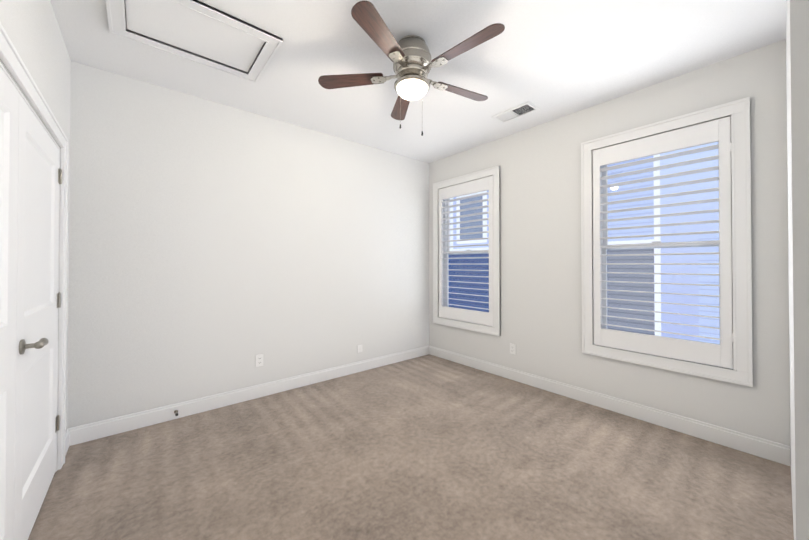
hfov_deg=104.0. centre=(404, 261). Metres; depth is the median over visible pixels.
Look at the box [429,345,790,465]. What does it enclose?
baseboard
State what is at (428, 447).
floor
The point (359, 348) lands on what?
electrical outlet
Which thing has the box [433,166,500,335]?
window
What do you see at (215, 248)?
wall
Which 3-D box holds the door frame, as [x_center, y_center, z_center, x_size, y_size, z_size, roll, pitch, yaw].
[-1.637,0.249,1.276,0.145,2.097,1.910,0,-1,-40]
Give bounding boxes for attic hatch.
[105,0,282,82]
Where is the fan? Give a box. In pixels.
[318,1,504,135]
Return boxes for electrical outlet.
[256,354,262,366]
[357,344,361,352]
[510,343,515,354]
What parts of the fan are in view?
blade, blade, blade, lamp shade, blade, blade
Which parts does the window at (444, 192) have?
glass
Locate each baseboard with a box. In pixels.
[65,345,428,452]
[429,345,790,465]
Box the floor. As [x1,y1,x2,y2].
[28,354,793,539]
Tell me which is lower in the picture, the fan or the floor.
the floor
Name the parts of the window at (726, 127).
glass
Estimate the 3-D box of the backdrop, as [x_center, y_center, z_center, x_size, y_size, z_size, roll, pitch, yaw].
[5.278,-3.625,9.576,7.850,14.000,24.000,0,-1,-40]
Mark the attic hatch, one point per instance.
(199, 32)
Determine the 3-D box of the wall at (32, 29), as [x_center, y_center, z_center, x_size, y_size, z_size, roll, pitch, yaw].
[-1.186,-0.078,0.721,0.120,2.740,4.175,0,-1,-40]
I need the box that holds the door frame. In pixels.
[0,22,67,471]
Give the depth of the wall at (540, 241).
2.81 m
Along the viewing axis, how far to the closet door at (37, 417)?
1.57 m
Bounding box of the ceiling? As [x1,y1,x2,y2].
[50,0,785,162]
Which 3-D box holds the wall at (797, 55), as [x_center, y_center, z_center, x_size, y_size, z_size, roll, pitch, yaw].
[2.159,-0.072,1.384,1.290,2.740,0.597,0,-1,-40]
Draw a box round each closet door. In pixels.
[0,67,18,539]
[14,94,61,539]
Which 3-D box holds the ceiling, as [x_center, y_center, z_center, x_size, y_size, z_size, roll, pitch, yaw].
[0.230,-1.487,1.920,3.875,0.100,4.175,0,-1,-40]
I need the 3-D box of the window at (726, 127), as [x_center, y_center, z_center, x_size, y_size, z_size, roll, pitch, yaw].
[2.058,-0.130,2.594,0.190,1.960,1.070,0,-1,-40]
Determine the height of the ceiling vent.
0.010 m
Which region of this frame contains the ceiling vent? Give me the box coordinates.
[492,102,538,122]
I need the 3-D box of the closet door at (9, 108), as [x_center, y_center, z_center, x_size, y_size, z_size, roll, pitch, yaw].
[-1.332,0.290,0.964,0.048,1.985,0.866,0,-1,-40]
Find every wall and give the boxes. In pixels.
[0,0,70,440]
[67,61,428,427]
[429,39,789,445]
[786,0,808,539]
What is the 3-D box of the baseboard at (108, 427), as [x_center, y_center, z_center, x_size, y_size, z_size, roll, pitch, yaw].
[-1.008,1.255,3.373,3.575,0.125,0.017,0,-1,-40]
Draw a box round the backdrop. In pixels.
[449,142,719,343]
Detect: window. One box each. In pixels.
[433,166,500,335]
[581,97,752,386]
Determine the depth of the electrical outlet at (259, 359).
3.05 m
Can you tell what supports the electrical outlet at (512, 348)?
attached to the wall at (540, 241)

